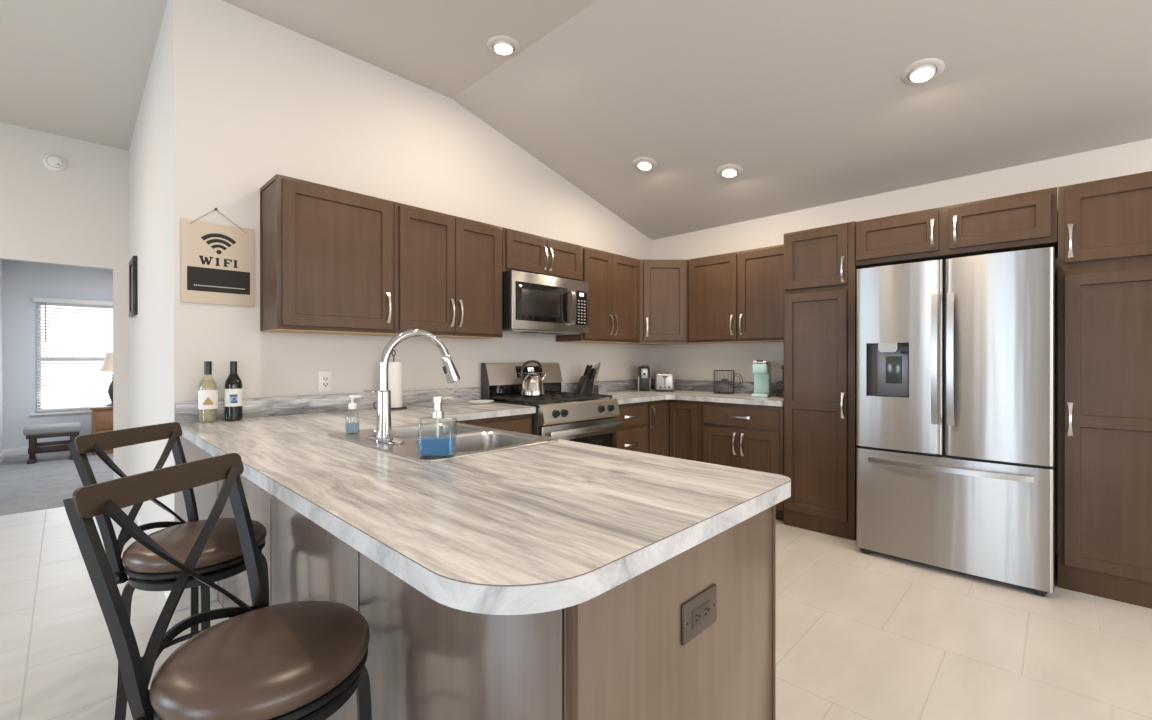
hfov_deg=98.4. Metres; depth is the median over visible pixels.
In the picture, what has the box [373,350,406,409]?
paper towel holder
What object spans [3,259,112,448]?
wall
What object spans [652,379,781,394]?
backsplash
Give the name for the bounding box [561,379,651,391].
backsplash
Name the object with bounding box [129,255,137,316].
picture frame
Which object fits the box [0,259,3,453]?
wall
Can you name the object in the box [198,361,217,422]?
wine bottle
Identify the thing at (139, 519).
baseboard
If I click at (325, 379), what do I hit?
receptacle
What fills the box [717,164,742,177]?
ceiling light
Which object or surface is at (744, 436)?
base cabinet
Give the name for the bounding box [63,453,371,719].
bar stool
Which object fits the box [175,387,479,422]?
backsplash
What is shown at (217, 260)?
wall sign
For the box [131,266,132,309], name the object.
picture
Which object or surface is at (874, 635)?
floor
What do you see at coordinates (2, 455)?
baseboard
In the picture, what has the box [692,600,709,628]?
receptacle
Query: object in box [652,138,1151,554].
wall
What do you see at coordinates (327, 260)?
upper cabinet
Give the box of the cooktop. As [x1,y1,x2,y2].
[493,398,609,407]
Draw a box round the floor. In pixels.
[0,451,1151,719]
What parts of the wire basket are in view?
wire handle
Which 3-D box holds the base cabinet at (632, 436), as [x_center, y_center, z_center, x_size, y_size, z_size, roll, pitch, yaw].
[0.233,0.777,4.170,0.661,0.872,0.461,0,0,44]
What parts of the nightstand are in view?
drawer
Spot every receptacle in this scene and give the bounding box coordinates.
[322,376,328,386]
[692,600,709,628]
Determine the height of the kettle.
0.262 m
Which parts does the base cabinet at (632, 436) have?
drawer, frame, drawer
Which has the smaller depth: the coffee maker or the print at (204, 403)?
the print at (204, 403)
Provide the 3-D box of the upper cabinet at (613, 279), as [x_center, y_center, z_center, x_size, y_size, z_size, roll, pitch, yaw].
[0.231,-0.541,4.385,0.356,0.769,0.779,0,0,44]
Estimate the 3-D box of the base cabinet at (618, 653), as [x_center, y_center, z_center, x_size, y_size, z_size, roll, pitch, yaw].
[-0.633,0.782,1.922,2.537,0.872,0.800,0,0,44]
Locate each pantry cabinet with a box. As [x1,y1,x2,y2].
[784,221,860,540]
[1058,171,1151,608]
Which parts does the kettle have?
handle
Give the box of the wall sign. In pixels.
[181,208,254,306]
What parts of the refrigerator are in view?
spout, plate, door, handle, handle, handle, freezer drawer, door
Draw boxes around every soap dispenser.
[346,395,360,433]
[418,396,456,455]
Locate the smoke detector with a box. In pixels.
[42,154,65,170]
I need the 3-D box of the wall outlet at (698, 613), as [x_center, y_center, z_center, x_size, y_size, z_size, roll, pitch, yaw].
[0.255,0.517,1.014,0.009,0.080,0.132,0,0,44]
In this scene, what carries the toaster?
on the countertop at (624, 391)
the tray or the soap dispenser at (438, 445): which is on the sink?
the soap dispenser at (438, 445)
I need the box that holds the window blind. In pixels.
[33,297,112,411]
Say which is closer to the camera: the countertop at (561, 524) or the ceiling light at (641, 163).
the countertop at (561, 524)
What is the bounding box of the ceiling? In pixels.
[0,0,1151,239]
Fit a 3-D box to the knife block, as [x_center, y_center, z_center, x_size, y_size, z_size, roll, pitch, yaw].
[0.107,0.159,4.237,0.245,0.278,0.090,0,0,-34]
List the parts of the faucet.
lever, deck plate, spout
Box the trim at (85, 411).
[31,410,90,415]
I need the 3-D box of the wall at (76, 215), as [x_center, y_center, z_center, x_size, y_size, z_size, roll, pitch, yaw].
[-4.711,-0.312,3.626,0.060,3.060,7.200,0,0,44]
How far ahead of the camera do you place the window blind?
6.64 m
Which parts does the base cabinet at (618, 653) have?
panel, panel, panel, panel, panel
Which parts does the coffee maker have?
lid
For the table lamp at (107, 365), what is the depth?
6.51 m
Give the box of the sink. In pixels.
[329,421,558,461]
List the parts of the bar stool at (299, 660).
post, rail, post, seat frame, seat, leg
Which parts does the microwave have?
handle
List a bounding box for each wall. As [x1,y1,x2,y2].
[0,122,128,478]
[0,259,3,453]
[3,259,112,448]
[129,0,170,533]
[170,0,651,610]
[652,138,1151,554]
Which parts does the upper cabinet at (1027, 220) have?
door, handle, handle, door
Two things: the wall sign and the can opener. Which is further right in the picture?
the can opener
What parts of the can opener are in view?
trim, plate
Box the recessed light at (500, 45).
[487,35,519,55]
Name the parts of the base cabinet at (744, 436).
door, handle, handle, drawer, handle, door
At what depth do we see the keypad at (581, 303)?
3.88 m
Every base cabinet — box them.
[217,475,775,719]
[454,413,531,433]
[614,402,646,452]
[646,400,700,461]
[701,401,783,520]
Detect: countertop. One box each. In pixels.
[175,387,790,614]
[561,379,783,405]
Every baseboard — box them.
[0,449,4,463]
[5,444,63,456]
[131,505,170,598]
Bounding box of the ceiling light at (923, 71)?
[901,58,944,84]
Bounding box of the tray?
[592,385,598,393]
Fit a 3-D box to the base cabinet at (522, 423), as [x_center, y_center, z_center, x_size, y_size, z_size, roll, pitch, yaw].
[-0.767,0.780,3.144,0.661,0.872,0.817,0,0,44]
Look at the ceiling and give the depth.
2.90 m
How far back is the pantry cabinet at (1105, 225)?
2.53 m
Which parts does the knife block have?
knife handle, knife handle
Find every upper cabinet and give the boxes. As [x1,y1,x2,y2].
[260,174,394,335]
[374,202,502,338]
[502,227,580,280]
[556,246,639,343]
[626,260,697,344]
[688,244,783,343]
[855,187,1057,268]
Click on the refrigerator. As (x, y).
(955, 357)
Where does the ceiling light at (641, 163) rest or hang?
attached to the ceiling
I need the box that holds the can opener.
[637,365,649,390]
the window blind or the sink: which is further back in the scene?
the window blind
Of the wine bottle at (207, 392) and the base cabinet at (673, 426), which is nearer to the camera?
the wine bottle at (207, 392)
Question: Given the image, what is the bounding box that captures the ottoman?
[23,422,81,463]
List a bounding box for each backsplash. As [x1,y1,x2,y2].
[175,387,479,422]
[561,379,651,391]
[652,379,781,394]
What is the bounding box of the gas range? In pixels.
[481,363,622,447]
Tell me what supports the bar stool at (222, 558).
on the floor
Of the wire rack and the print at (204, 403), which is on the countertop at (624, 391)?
the wire rack
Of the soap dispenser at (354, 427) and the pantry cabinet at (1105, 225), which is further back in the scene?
the pantry cabinet at (1105, 225)
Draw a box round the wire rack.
[776,365,783,396]
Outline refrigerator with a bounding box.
[856,247,1054,596]
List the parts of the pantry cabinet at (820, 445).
door, door, handle, handle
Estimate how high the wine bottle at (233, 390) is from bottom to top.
0.297 m
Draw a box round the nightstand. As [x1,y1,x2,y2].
[89,405,112,454]
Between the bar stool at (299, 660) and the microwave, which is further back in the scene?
the microwave
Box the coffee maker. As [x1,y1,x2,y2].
[752,360,770,396]
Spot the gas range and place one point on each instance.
(587, 418)
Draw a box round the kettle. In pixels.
[520,360,546,395]
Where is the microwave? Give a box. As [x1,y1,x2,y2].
[502,270,588,334]
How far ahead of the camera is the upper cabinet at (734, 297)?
4.24 m
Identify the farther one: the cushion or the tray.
the cushion
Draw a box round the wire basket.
[713,370,742,393]
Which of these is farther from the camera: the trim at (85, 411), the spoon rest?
the trim at (85, 411)
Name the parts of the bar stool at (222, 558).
post, leg, rail, post, seat, leg, seat frame, leg, leg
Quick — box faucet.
[363,329,459,443]
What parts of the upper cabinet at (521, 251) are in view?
door, handle, handle, door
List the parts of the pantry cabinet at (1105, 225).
handle, handle, door, door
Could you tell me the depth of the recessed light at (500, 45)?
2.89 m
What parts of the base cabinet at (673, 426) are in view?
handle, door, door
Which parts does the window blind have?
rail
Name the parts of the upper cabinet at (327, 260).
panel, handle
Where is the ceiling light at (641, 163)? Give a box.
[633,157,656,170]
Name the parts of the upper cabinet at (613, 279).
panel, door, handle, door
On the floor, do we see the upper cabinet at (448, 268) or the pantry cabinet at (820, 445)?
the pantry cabinet at (820, 445)
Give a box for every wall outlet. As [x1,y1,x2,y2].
[318,371,331,391]
[681,584,716,645]
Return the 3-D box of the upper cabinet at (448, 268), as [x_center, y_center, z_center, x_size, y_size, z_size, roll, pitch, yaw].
[-0.867,-0.538,3.258,0.356,0.769,0.780,0,0,44]
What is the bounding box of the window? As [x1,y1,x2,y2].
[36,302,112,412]
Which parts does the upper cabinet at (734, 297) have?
door, handle, handle, panel, door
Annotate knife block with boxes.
[574,363,600,393]
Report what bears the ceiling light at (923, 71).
attached to the ceiling
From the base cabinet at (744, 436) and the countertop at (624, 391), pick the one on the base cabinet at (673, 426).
the countertop at (624, 391)
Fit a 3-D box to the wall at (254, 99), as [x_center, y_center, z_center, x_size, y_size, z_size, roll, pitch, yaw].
[-0.613,-0.316,3.863,0.120,3.060,3.942,0,0,44]
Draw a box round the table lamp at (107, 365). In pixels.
[99,353,112,405]
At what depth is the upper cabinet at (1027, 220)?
2.93 m
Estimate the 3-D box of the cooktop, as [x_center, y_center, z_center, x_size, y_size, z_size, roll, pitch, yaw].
[-0.176,0.301,3.693,0.593,0.017,0.766,0,0,44]
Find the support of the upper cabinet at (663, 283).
attached to the wall at (254, 99)
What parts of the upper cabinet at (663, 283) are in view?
panel, door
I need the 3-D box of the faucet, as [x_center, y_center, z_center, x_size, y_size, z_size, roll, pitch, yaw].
[-0.615,0.087,1.966,0.250,0.420,0.360,0,0,44]
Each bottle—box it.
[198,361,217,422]
[224,361,242,420]
[418,416,456,453]
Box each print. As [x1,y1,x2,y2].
[203,402,212,404]
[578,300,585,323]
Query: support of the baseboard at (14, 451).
attached to the wall at (23, 281)
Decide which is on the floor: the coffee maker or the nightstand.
the nightstand
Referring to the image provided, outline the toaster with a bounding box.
[655,373,673,391]
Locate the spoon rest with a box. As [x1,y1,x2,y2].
[467,400,493,403]
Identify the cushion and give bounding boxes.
[23,422,81,435]
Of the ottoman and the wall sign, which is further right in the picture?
the wall sign
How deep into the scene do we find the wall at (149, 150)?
3.08 m
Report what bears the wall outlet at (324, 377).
attached to the wall at (254, 99)
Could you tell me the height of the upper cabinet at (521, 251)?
0.303 m
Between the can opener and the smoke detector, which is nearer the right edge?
the can opener
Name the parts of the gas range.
knob, knob, oven door, control panel, handle, knob, knob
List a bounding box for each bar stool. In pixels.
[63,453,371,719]
[68,422,268,719]
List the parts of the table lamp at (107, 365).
lamp shade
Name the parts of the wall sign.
chalk panel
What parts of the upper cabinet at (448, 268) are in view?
door, panel, handle, handle, door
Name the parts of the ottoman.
frame, frame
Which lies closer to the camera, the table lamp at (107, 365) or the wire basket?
the wire basket
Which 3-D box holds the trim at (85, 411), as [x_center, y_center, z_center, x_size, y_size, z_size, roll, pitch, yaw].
[-6.559,0.699,6.839,0.050,0.030,1.260,0,0,44]
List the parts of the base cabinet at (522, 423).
drawer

